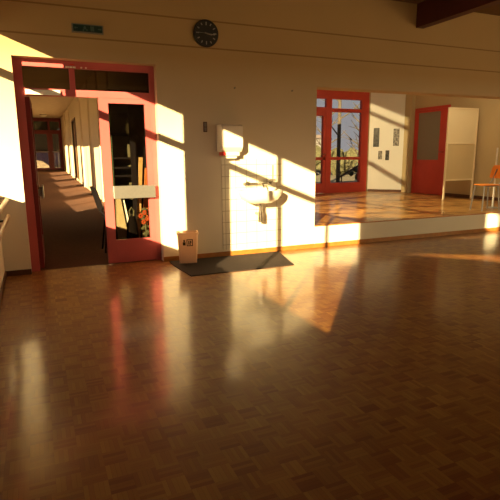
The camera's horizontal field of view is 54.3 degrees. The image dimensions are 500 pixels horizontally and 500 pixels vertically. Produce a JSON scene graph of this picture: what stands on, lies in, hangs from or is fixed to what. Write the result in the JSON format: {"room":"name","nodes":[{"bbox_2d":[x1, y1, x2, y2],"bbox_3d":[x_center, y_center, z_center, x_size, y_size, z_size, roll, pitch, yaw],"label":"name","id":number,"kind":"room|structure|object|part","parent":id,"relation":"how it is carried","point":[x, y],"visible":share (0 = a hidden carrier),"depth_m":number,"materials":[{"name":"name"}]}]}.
{"room":"dance studio","nodes":[
{"label":"dance studio","id":0,"kind":"room"},
{"bbox_2d":[0,240,4,287],"bbox_3d":[-0.880,-0.575,0.832,0.050,3.470,9.600,-5,12,-23],"label":"wall","id":1,"kind":"structure","parent":0,"point":[2,269],"depth_m":5.18,"materials":[{"name":"paint"}]},
{"bbox_2d":[0,271,6,303],"bbox_3d":[-0.838,1.096,1.171,0.015,0.060,9.600,-5,12,-23],"label":"baseboard","id":2,"kind":"structure","parent":1,"relation":"attached to","point":[5,274],"depth_m":4.92,"materials":[{"name":"brown wood"}]},
{"bbox_2d":[0,198,9,240],"bbox_3d":[-1.911,-0.118,3.572,0.122,0.260,3.600,-5,12,-23],"label":"ballet barre","id":3,"kind":"object","parent":1,"relation":"attached to","point":[3,204],"visible":1,"depth_m":4.50,"materials":[{"name":"brown wood"}]},
{"bbox_3d":[-1.876,-0.219,3.569,0.044,0.043,3.600,-5,12,-23],"label":"rail","id":4,"kind":"part","parent":3,"relation":"part of","materials":[{"name":"brown wood"}]},
{"bbox_3d":[-1.874,-0.053,3.601,0.044,0.043,3.600,-5,12,-23],"label":"rail","id":5,"kind":"part","parent":3,"relation":"part of","materials":[{"name":"brown wood"}]},
{"bbox_2d":[33,118,60,119],"bbox_3d":[-12.053,-5.946,28.676,2.150,3.530,0.120,-5,12,-23],"label":"wall","id":6,"kind":"structure","parent":0,"point":[33,118],"depth_m":28.43,"materials":[{"name":"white paint"}]},
{"bbox_2d":[33,119,63,169],"bbox_3d":[-12.029,-6.160,28.574,1.950,2.910,0.170,-5,12,-23],"label":"door","id":7,"kind":"structure","parent":6,"relation":"in","point":[47,132],"depth_m":28.67,"materials":[{"name":"red paint"}]},
{"bbox_3d":[-12.345,-7.210,28.275,1.110,0.490,0.006,-5,12,-23],"label":"transom pane","id":8,"kind":"part","parent":7,"relation":"part of","materials":[{"name":"clear glass"}]},
{"bbox_3d":[-12.335,-5.792,28.551,0.930,1.960,0.006,-5,12,-23],"label":"pane","id":9,"kind":"part","parent":7,"relation":"part of","materials":[{"name":"clear glass"}]},
{"bbox_3d":[-11.488,-7.287,28.639,0.520,0.490,0.006,-5,12,-23],"label":"transom pane","id":10,"kind":"part","parent":7,"relation":"part of","materials":[{"name":"clear glass"}]},
{"bbox_3d":[-11.477,-5.869,28.916,0.340,1.960,0.006,-5,12,-23],"label":"pane","id":11,"kind":"part","parent":7,"relation":"part of","materials":[{"name":"clear glass"}]},
{"bbox_2d":[24,96,73,117],"bbox_3d":[-7.070,-5.957,16.957,2.150,0.900,25.760,-5,12,-23],"label":"ceiling","id":12,"kind":"structure","parent":0,"point":[54,107],"depth_m":21.52,"materials":[{"name":"white paint"}]},
{"bbox_2d":[60,98,101,195],"bbox_3d":[-6.034,-3.833,17.601,0.100,3.530,25.360,-5,12,-23],"label":"wall","id":13,"kind":"structure","parent":0,"point":[73,107],"depth_m":16.43,"materials":[{"name":"paint"}]},
{"bbox_2d":[63,113,68,172],"bbox_3d":[-9.545,-5.538,25.301,0.050,3.077,0.100,-5,12,-23],"label":"trim","id":14,"kind":"structure","parent":13,"relation":"attached to","point":[63,113],"depth_m":25.26,"materials":[{"name":"paint"}]},
{"bbox_2d":[67,106,73,176],"bbox_3d":[-8.149,-4.898,22.156,0.050,3.152,0.100,-5,12,-23],"label":"trim","id":15,"kind":"structure","parent":13,"relation":"attached to","point":[67,106],"depth_m":22.11,"materials":[{"name":"paint"}]},
{"bbox_2d":[71,117,79,179],"bbox_3d":[-7.194,-4.147,20.224,0.130,2.500,1.760,-5,12,-23],"label":"door","id":16,"kind":"structure","parent":13,"relation":"in","point":[73,119],"depth_m":20.54,"materials":[{"name":"brown wood"}]},
{"bbox_2d":[78,98,85,186],"bbox_3d":[-5.876,-3.855,17.034,0.050,3.273,0.100,-5,12,-23],"label":"trim","id":17,"kind":"structure","parent":13,"relation":"attached to","point":[78,98],"depth_m":17.00,"materials":[{"name":"paint"}]},
{"bbox_2d":[64,168,101,199],"bbox_3d":[-6.075,-2.406,17.855,0.015,0.630,25.360,-5,12,-23],"label":"baseboard","id":18,"kind":"structure","parent":13,"relation":"attached to","point":[76,178],"depth_m":18.76,"materials":[{"name":"paint"}]},
{"bbox_2d":[86,98,93,186],"bbox_3d":[-4.799,-3.361,14.607,0.050,3.331,0.100,-5,12,-23],"label":"trim","id":19,"kind":"structure","parent":13,"relation":"attached to","point":[87,103],"depth_m":14.59,"materials":[{"name":"paint"}]},
{"bbox_2d":[96,99,103,201],"bbox_3d":[-3.842,-2.922,12.450,0.050,3.382,0.100,-5,12,-23],"label":"trim","id":20,"kind":"structure","parent":13,"relation":"attached to","point":[96,99],"depth_m":12.48,"materials":[{"name":"paint"}]},
{"bbox_2d":[38,170,155,270],"bbox_3d":[-7.022,-2.252,17.633,2.150,0.669,25.860,-5,12,-23],"label":"floor","id":21,"kind":"structure","parent":0,"point":[72,222],"depth_m":9.12,"materials":[{"name":"brown carpet"}]},
{"bbox_2d":[90,186,118,252],"bbox_3d":[-2.008,-0.431,6.778,0.367,0.902,0.364,-5,12,-23],"label":"chair","id":22,"kind":"object","parent":21,"relation":"on","point":[94,191],"visible":0.53,"depth_m":6.63,"materials":[{"name":"black fabric"}]},
{"bbox_3d":[-2.113,-0.717,6.677,0.143,0.300,0.340,-5,12,-23],"label":"backrest","id":23,"kind":"part","parent":22,"relation":"part of","materials":[{"name":"black plastic"}]},
{"bbox_3d":[-2.115,-0.382,6.886,0.154,0.765,0.089,-10,15,-40],"label":"leg","id":24,"kind":"part","parent":22,"relation":"part of","materials":[{"name":"black metal"}]},
{"bbox_3d":[-2.010,-0.336,6.649,0.154,0.765,0.089,-2,11,-6],"label":"leg","id":25,"kind":"part","parent":22,"relation":"part of","materials":[{"name":"black metal"}]},
{"bbox_2d":[114,199,126,238],"bbox_3d":[-1.738,-0.333,6.574,0.232,0.809,0.044,-5,12,-23],"label":"cardboard sheet","id":26,"kind":"object","parent":21,"relation":"on","point":[120,222],"visible":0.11,"depth_m":6.55,"materials":[{"name":"beige cardboard"}]},
{"bbox_2d":[122,200,127,222],"bbox_3d":[-1.650,-0.319,6.660,0.150,0.734,0.024,-3,11,-13],"label":"panel","id":27,"kind":"object","parent":21,"relation":"on","point":[123,201],"visible":0.44,"depth_m":6.60,"materials":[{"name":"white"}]},
{"bbox_2d":[108,104,149,238],"bbox_3d":[-1.798,-1.234,7.317,0.575,2.203,0.360,-5,12,-23],"label":"tall cabinet","id":28,"kind":"object","parent":21,"relation":"on","point":[126,121],"visible":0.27,"depth_m":7.25,"materials":[{"name":"black wood"}]},
{"bbox_3d":[-2.054,-1.212,7.213,0.020,2.203,0.350,-5,12,-23],"label":"panel","id":29,"kind":"part","parent":28,"relation":"part of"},
{"bbox_3d":[-1.804,-1.710,7.229,0.535,0.025,0.310,-5,12,-23],"label":"shelf","id":30,"kind":"part","parent":28,"relation":"part of","materials":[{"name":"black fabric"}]},
{"bbox_3d":[-1.801,-1.376,7.294,0.535,0.025,0.310,-5,12,-23],"label":"shelf","id":31,"kind":"part","parent":28,"relation":"part of","materials":[{"name":"black wood"}]},
{"bbox_3d":[-1.866,-1.263,7.470,0.535,2.203,0.020,-5,12,-23],"label":"panel","id":32,"kind":"part","parent":28,"relation":"part of","materials":[{"name":"glass"}]},
{"bbox_3d":[-1.800,-1.239,7.321,0.535,0.025,0.310,-5,12,-23],"label":"shelf","id":33,"kind":"part","parent":28,"relation":"part of","materials":[{"name":"black wood"}]},
{"bbox_3d":[-1.799,-1.121,7.343,0.535,0.025,0.310,-5,12,-23],"label":"shelf","id":34,"kind":"part","parent":28,"relation":"part of","materials":[{"name":"black wood"}]},
{"bbox_3d":[-1.615,-1.215,7.212,0.285,2.203,0.020,-5,12,-23],"label":"door","id":35,"kind":"part","parent":28,"relation":"part of","materials":[{"name":"clear glass"}]},
{"bbox_2d":[127,207,138,238],"bbox_3d":[-1.538,-0.230,6.381,0.175,0.670,0.158,-5,12,-23],"label":"cloth bag","id":36,"kind":"object","parent":21,"relation":"on","point":[132,228],"visible":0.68,"depth_m":6.32,"materials":[{"name":"black fabric"}]},
{"bbox_2d":[137,157,142,237],"bbox_3d":[-1.498,-0.592,6.588,0.170,1.299,0.035,-9,14,-36],"label":"wooden plank","id":37,"kind":"object","parent":21,"relation":"on","point":[140,159],"visible":0.56,"depth_m":6.56,"materials":[{"name":"brown wood"}]},
{"bbox_2d":[139,208,149,236],"bbox_3d":[-1.365,-0.246,6.450,0.174,0.671,0.203,-1,11,-3],"label":"flowers","id":38,"kind":"object","parent":21,"relation":"on","point":[145,211],"visible":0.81,"depth_m":6.41,"materials":[{"name":"plant"}]},
{"bbox_2d":[142,168,147,235],"bbox_3d":[-1.419,-0.530,6.633,0.167,1.161,0.037,-9,14,-36],"label":"wooden plank","id":39,"kind":"object","parent":21,"relation":"on","point":[145,201],"visible":0.21,"depth_m":6.60,"materials":[{"name":"orange wood"}]},
{"bbox_2d":[0,230,499,499],"bbox_3d":[3.912,0.750,3.230,10.630,0.120,9.840,-5,12,-23],"label":"floor","id":40,"kind":"structure","parent":0,"point":[362,371],"depth_m":2.97,"materials":[{"name":"brown wood"}]},
{"bbox_2d":[169,251,293,275],"bbox_3d":[-0.153,0.156,6.099,1.548,0.010,0.855,-5,12,-23],"label":"floor mat","id":41,"kind":"object","parent":40,"relation":"on","point":[223,264],"visible":1,"depth_m":6.01,"materials":[{"name":"grey rubber"}]},
{"bbox_2d":[176,230,198,262],"bbox_3d":[-0.777,-0.040,6.088,0.270,0.384,0.214,-2,11,-9],"label":"waste bin","id":42,"kind":"object","parent":41,"relation":"on","point":[188,239],"visible":1,"depth_m":6.00,"materials":[{"name":"plastic"}]},
{"bbox_2d":[0,0,499,270],"bbox_3d":[1.945,-1.857,7.300,10.630,3.470,0.240,-5,12,-23],"label":"wall","id":43,"kind":"structure","parent":0,"point":[266,50],"depth_m":6.23,"materials":[{"name":"paint"}]},
{"bbox_2d":[6,269,31,276],"bbox_3d":[-2.623,0.258,5.541,0.259,0.060,0.015,-5,12,-23],"label":"baseboard","id":44,"kind":"structure","parent":43,"relation":"attached to","point":[25,271],"depth_m":5.53,"materials":[{"name":"brown wood"}]},
{"bbox_2d":[11,57,161,271],"bbox_3d":[-1.978,-1.042,6.127,1.544,2.378,0.910,-4,12,-18],"label":"door","id":45,"kind":"structure","parent":43,"relation":"in","point":[108,83],"depth_m":5.75,"materials":[{"name":"red paint"}]},
{"bbox_3d":[-2.287,-1.926,5.473,0.485,0.232,0.006,-5,12,-23],"label":"transom pane","id":46,"kind":"part","parent":45,"relation":"part of","materials":[{"name":"clear glass"}]},
{"bbox_3d":[-1.622,-1.986,5.755,0.845,0.232,0.006,-5,12,-23],"label":"transom pane","id":47,"kind":"part","parent":45,"relation":"part of","materials":[{"name":"clear glass"}]},
{"bbox_3d":[-1.456,0.022,6.158,0.430,0.150,0.004,-5,12,-23],"label":"kick plate","id":48,"kind":"part","parent":45,"relation":"part of","materials":[{"name":"red paint"}]},
{"bbox_2d":[71,23,103,34],"bbox_3d":[-1.792,-2.439,5.379,0.335,0.093,0.040,-5,12,-23],"label":"exit sign","id":49,"kind":"object","parent":43,"relation":"attached to","point":[76,27],"visible":1,"depth_m":5.36,"materials":[{"name":"green plastic"}]},
{"bbox_2d":[203,122,206,131],"bbox_3d":[-0.560,-1.542,6.109,0.050,0.125,0.017,-5,12,-23],"label":"light switch","id":50,"kind":"object","parent":43,"relation":"attached to","point":[204,123],"visible":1,"depth_m":6.10,"materials":[{"name":"grey plastic"}]},
{"bbox_2d":[193,19,217,46],"bbox_3d":[-0.535,-2.619,5.899,0.314,0.314,0.043,-5,12,-23],"label":"wall clock","id":51,"kind":"object","parent":43,"relation":"attached to","point":[205,32],"visible":1,"depth_m":5.88,"materials":[{"name":"black plastic"}]},
{"bbox_2d":[216,124,242,157],"bbox_3d":[-0.256,-1.374,6.174,0.285,0.415,0.200,-5,12,-23],"label":"dispenser","id":52,"kind":"object","parent":43,"relation":"attached to","point":[229,136],"visible":1,"depth_m":6.09,"materials":[{"name":"white plastic"}]},
{"bbox_2d":[225,152,239,155],"bbox_3d":[-0.258,-1.227,6.218,0.220,0.050,0.130,-5,12,-23],"label":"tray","id":53,"kind":"object","parent":52,"relation":"on","point":[226,153],"depth_m":6.16,"materials":[{"name":"white plastic"}]},
{"bbox_2d":[221,159,281,249],"bbox_3d":[0.035,-0.620,6.554,0.870,1.185,0.008,-5,12,-23],"label":"tile backsplash","id":54,"kind":"structure","parent":43,"relation":"attached to","point":[242,228],"depth_m":6.53,"materials":[{"name":"tile"}]},
{"bbox_2d":[243,180,272,187],"bbox_3d":[0.121,-0.871,6.413,0.402,0.101,0.226,-5,12,-23],"label":"mixer tap","id":55,"kind":"object","parent":43,"relation":"attached to","point":[259,182],"visible":1,"depth_m":6.43,"materials":[{"name":"silver metal"}]},
{"bbox_2d":[238,188,281,221],"bbox_3d":[0.143,-0.572,6.374,0.564,0.428,0.416,-5,12,-23],"label":"basin","id":56,"kind":"object","parent":43,"relation":"attached to","point":[267,195],"visible":1,"depth_m":6.22,"materials":[{"name":"white ceramic"}]},
{"bbox_2d":[164,227,499,261],"bbox_3d":[2.848,-0.237,7.868,8.599,0.060,0.015,-5,12,-23],"label":"baseboard","id":57,"kind":"structure","parent":43,"relation":"attached to","point":[315,245],"depth_m":7.13,"materials":[{"name":"wood"}]},
{"bbox_2d":[314,213,499,242],"bbox_3d":[3.425,-0.441,8.089,5.436,0.246,0.007,-5,12,-23],"label":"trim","id":58,"kind":"structure","parent":43,"relation":"attached to","point":[333,233],"depth_m":7.65,"materials":[{"name":"white paint"}]},
{"bbox_2d":[314,212,499,226],"bbox_3d":[3.418,-0.570,8.071,5.440,0.016,0.030,-5,12,-23],"label":"trim","id":59,"kind":"structure","parent":43,"relation":"attached to","point":[490,212],"depth_m":7.61,"materials":[{"name":"brown wood"}]},
{"bbox_2d":[416,0,499,28],"bbox_3d":[4.396,-2.578,2.785,0.137,0.324,9.600,-5,12,-23],"label":"beam","id":60,"kind":"structure","parent":43,"relation":"attached to","point":[429,12],"depth_m":6.62,"materials":[{"name":"brown wood"}]},
{"bbox_2d":[366,93,370,190],"bbox_3d":[1.868,-3.076,12.645,7.000,3.180,0.150,-5,12,-23],"label":"wall","id":61,"kind":"structure","parent":0,"point":[370,93],"depth_m":13.18,"materials":[{"name":"paint"}]},
{"bbox_2d":[315,90,369,192],"bbox_3d":[2.217,-2.807,12.756,2.083,2.605,0.181,-5,12,-23],"label":"door","id":62,"kind":"structure","parent":61,"relation":"in","point":[324,186],"depth_m":12.82,"materials":[{"name":"red wood"}]},
{"bbox_3d":[1.655,-2.508,12.587,0.630,2.070,0.100,-5,12,-23],"label":"door","id":63,"kind":"part","parent":62,"relation":"part of","materials":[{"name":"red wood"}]},
{"bbox_2d":[367,93,405,189],"bbox_3d":[4.253,-3.205,13.215,1.960,3.180,0.680,-5,12,-23],"label":"wall","id":64,"kind":"structure","parent":0,"point":[387,111],"depth_m":13.00,"materials":[{"name":"white paint"}]},
{"bbox_2d":[373,127,379,146],"bbox_3d":[3.391,-3.021,13.086,0.180,0.520,0.006,4,12,24],"label":"print","id":65,"kind":"object","parent":64,"relation":"attached to","point":[376,131],"visible":1,"depth_m":13.08,"materials":[{"name":"white paper"}]},
{"bbox_2d":[377,150,382,159],"bbox_3d":[3.504,-2.556,13.127,0.130,0.250,0.006,4,12,24],"label":"print","id":66,"kind":"object","parent":64,"relation":"attached to","point":[380,152],"visible":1,"depth_m":13.12,"materials":[{"name":"white paper"}]},
{"bbox_2d":[378,151,381,158],"bbox_3d":[3.504,-2.556,13.127,0.106,0.226,0.006,4,12,24],"label":"picture","id":67,"kind":"object","parent":66,"relation":"attached to","point":[379,152],"depth_m":13.12},
{"bbox_2d":[367,189,400,191],"bbox_3d":[3.640,-1.615,13.236,0.901,0.060,0.027,5,12,25],"label":"baseboard","id":68,"kind":"structure","parent":64,"relation":"attached to","point":[377,190],"depth_m":13.22,"materials":[{"name":"brown wood"}]},
{"bbox_2d":[385,150,389,160],"bbox_3d":[3.675,-2.537,13.052,0.125,0.280,0.006,4,12,24],"label":"print","id":69,"kind":"object","parent":64,"relation":"attached to","point":[387,152],"visible":1,"depth_m":13.05,"materials":[{"name":"white paper"}]},
{"bbox_2d":[392,128,399,145],"bbox_3d":[3.865,-2.978,12.878,0.180,0.470,0.006,4,12,24],"label":"print","id":70,"kind":"object","parent":64,"relation":"attached to","point":[396,131],"visible":1,"depth_m":12.87,"materials":[{"name":"white paper"}]},
{"bbox_2d":[314,191,499,224],"bbox_3d":[2.883,-1.022,10.695,7.000,0.120,5.280,-5,12,-23],"label":"floor","id":71,"kind":"structure","parent":0,"point":[341,207],"depth_m":9.52,"materials":[{"name":"brown wood"}]},
{"bbox_2d":[442,107,478,199],"bbox_3d":[4.586,-2.081,10.624,0.851,1.960,0.040,-5,12,-23],"label":"screen","id":72,"kind":"object","parent":71,"relation":"on","point":[462,123],"visible":1,"depth_m":10.58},
{"bbox_3d":[4.213,-2.048,10.465,0.036,1.960,0.040,-5,12,-23],"label":"post","id":73,"kind":"part","parent":72,"relation":"part of","materials":[{"name":"beige wood"}]},
{"bbox_3d":[4.590,-1.546,10.729,0.779,0.036,0.030,-5,12,-23],"label":"rail","id":74,"kind":"part","parent":72,"relation":"part of","materials":[{"name":"beige wood"}]},
{"bbox_3d":[4.588,-1.929,10.653,0.779,0.744,0.010,-5,12,-23],"label":"panel","id":75,"kind":"part","parent":72,"relation":"part of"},
{"bbox_3d":[4.582,-2.669,10.509,0.779,0.691,0.010,-5,12,-23],"label":"panel","id":76,"kind":"part","parent":72,"relation":"part of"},
{"bbox_3d":[4.579,-3.026,10.440,0.779,0.036,0.030,-5,12,-23],"label":"rail","id":77,"kind":"part","parent":72,"relation":"part of","materials":[{"name":"white wood"}]},
{"bbox_3d":[4.960,-2.115,10.783,0.036,1.960,0.040,-5,12,-23],"label":"post","id":78,"kind":"part","parent":72,"relation":"part of","materials":[{"name":"beige wood"}]},
{"bbox_2d":[470,165,499,210],"bbox_3d":[4.287,-1.114,8.735,0.507,0.791,0.340,-3,11,-14],"label":"chair","id":79,"kind":"object","parent":71,"relation":"on","point":[495,172],"visible":1,"depth_m":8.79,"materials":[{"name":"wood"}]},
{"bbox_3d":[4.040,-0.956,8.842,0.074,0.443,0.024,4,12,22],"label":"leg","id":80,"kind":"part","parent":79,"relation":"part of","materials":[{"name":"metal"}]},
{"bbox_3d":[4.108,-0.906,8.585,0.023,0.443,0.073,8,14,38],"label":"leg","id":81,"kind":"part","parent":79,"relation":"part of","materials":[{"name":"metal"}]},
{"bbox_3d":[4.227,-1.167,8.709,0.393,0.016,0.357,-5,12,-23],"label":"seat","id":82,"kind":"part","parent":79,"relation":"part of","materials":[{"name":"orange wood"}]},
{"bbox_3d":[4.400,-1.112,8.890,0.154,0.725,0.064,0,11,3],"label":"leg","id":83,"kind":"part","parent":79,"relation":"part of","materials":[{"name":"metal"}]},
{"bbox_3d":[4.471,-1.400,8.728,0.123,0.230,0.340,-3,11,-14],"label":"backrest","id":84,"kind":"part","parent":79,"relation":"part of","materials":[{"name":"orange wood"}]},
{"bbox_3d":[4.460,-1.068,8.663,0.154,0.725,0.064,-7,13,-31],"label":"leg","id":85,"kind":"part","parent":79,"relation":"part of","materials":[{"name":"metal"}]},
{"bbox_2d":[485,148,498,207],"bbox_3d":[4.536,-1.331,9.025,0.240,1.100,0.240,-5,12,-23],"label":"pole stand","id":86,"kind":"object","parent":71,"relation":"on","point":[492,206],"visible":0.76,"depth_m":9.04,"materials":[{"name":"metal"}]},
{"bbox_2d":[394,0,499,15],"bbox_3d":[3.889,-2.767,2.535,10.630,0.150,9.820,-5,12,-23],"label":"ceiling","id":87,"kind":"structure","parent":0,"point":[493,10],"depth_m":7.35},
{"bbox_2d":[411,95,499,197],"bbox_3d":[5.090,-2.749,10.842,0.150,3.180,3.940,-5,12,-23],"label":"wall","id":88,"kind":"structure","parent":0,"point":[488,131],"depth_m":10.73,"materials":[{"name":"paint"}]},
{"bbox_2d":[401,94,415,192],"bbox_3d":[4.170,-3.102,12.687,0.200,3.180,0.240,-5,12,-23],"label":"trim","id":89,"kind":"structure","parent":88,"relation":"attached to","point":[410,103],"depth_m":12.68,"materials":[{"name":"paint"}]},
{"bbox_2d":[411,104,450,194],"bbox_3d":[4.485,-2.461,12.133,0.141,2.130,1.150,-5,12,-23],"label":"door","id":90,"kind":"structure","parent":88,"relation":"in","point":[430,128],"depth_m":12.15,"materials":[{"name":"red wood"}]},
{"bbox_3d":[4.457,-2.837,12.154,0.006,1.160,0.760,-5,12,-23],"label":"pane","id":91,"kind":"part","parent":90,"relation":"part of","materials":[{"name":"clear glass"}]},
{"bbox_2d":[445,193,499,200],"bbox_3d":[5.261,-1.113,10.570,0.020,0.070,2.750,-5,12,-23],"label":"baseboard","id":92,"kind":"structure","parent":88,"relation":"attached to","point":[446,194],"depth_m":11.12,"materials":[{"name":"brown wood"}]},
{"label":"outside","id":93,"kind":"structure","parent":0,"visible":0},
{"bbox_2d":[315,168,356,182],"bbox_3d":[-2.779,-4.489,31.217,100.000,0.160,120.000,-5,12,-23],"label":"ground","id":94,"kind":"structure","parent":93,"point":[346,178],"depth_m":30.03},
{"bbox_2d":[315,135,320,173],"bbox_3d":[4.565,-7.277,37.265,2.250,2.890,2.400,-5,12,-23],"label":"house","id":95,"kind":"structure","parent":94,"relation":"on","point":[318,137],"depth_m":36.26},
{"bbox_2d":[316,99,344,147],"bbox_3d":[3.862,-5.539,24.587,1.890,4.343,1.423,-5,12,-23],"label":"bare tree","id":96,"kind":"object","parent":94,"relation":"on","point":[321,99],"visible":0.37,"depth_m":24.57,"materials":[{"name":"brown plant"}]},
{"bbox_2d":[315,145,357,174],"bbox_3d":[6.704,-6.420,35.075,17.676,2.450,1.630,-5,12,-23],"label":"hedge","id":97,"kind":"object","parent":94,"relation":"on","point":[345,165],"visible":0.07,"depth_m":34.42,"materials":[{"name":"green plant"}]},
{"bbox_2d":[316,100,359,182],"bbox_3d":[3.213,-5.277,17.250,2.095,6.640,1.448,-5,12,-23],"label":"bare tree","id":98,"kind":"object","parent":94,"relation":"on","point":[338,132],"visible":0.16,"depth_m":17.49,"materials":[{"name":"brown plant"}]},
{"bbox_2d":[337,165,357,181],"bbox_3d":[3.350,-2.239,15.043,1.576,1.517,0.060,-5,12,-23],"label":"handrail","id":99,"kind":"object","parent":94,"relation":"on","point":[355,167],"visible":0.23,"depth_m":14.81,"materials":[{"name":"black metal"}]},
{"bbox_2d":[342,104,359,154],"bbox_3d":[5.319,-5.002,23.138,1.985,3.826,1.758,-5,12,-23],"label":"bare tree","id":100,"kind":"object","parent":94,"relation":"on","point":[350,139],"visible":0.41,"depth_m":22.94,"materials":[{"name":"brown plant"}]},
{"bbox_2d":[347,166,357,179],"bbox_3d":[5.470,-3.798,23.995,1.223,1.016,1.016,-11,15,-44],"label":"shrub","id":101,"kind":"object","parent":94,"relation":"on","point":[350,173],"visible":0.19,"depth_m":23.80,"materials":[{"name":"black plant"}]}
]}

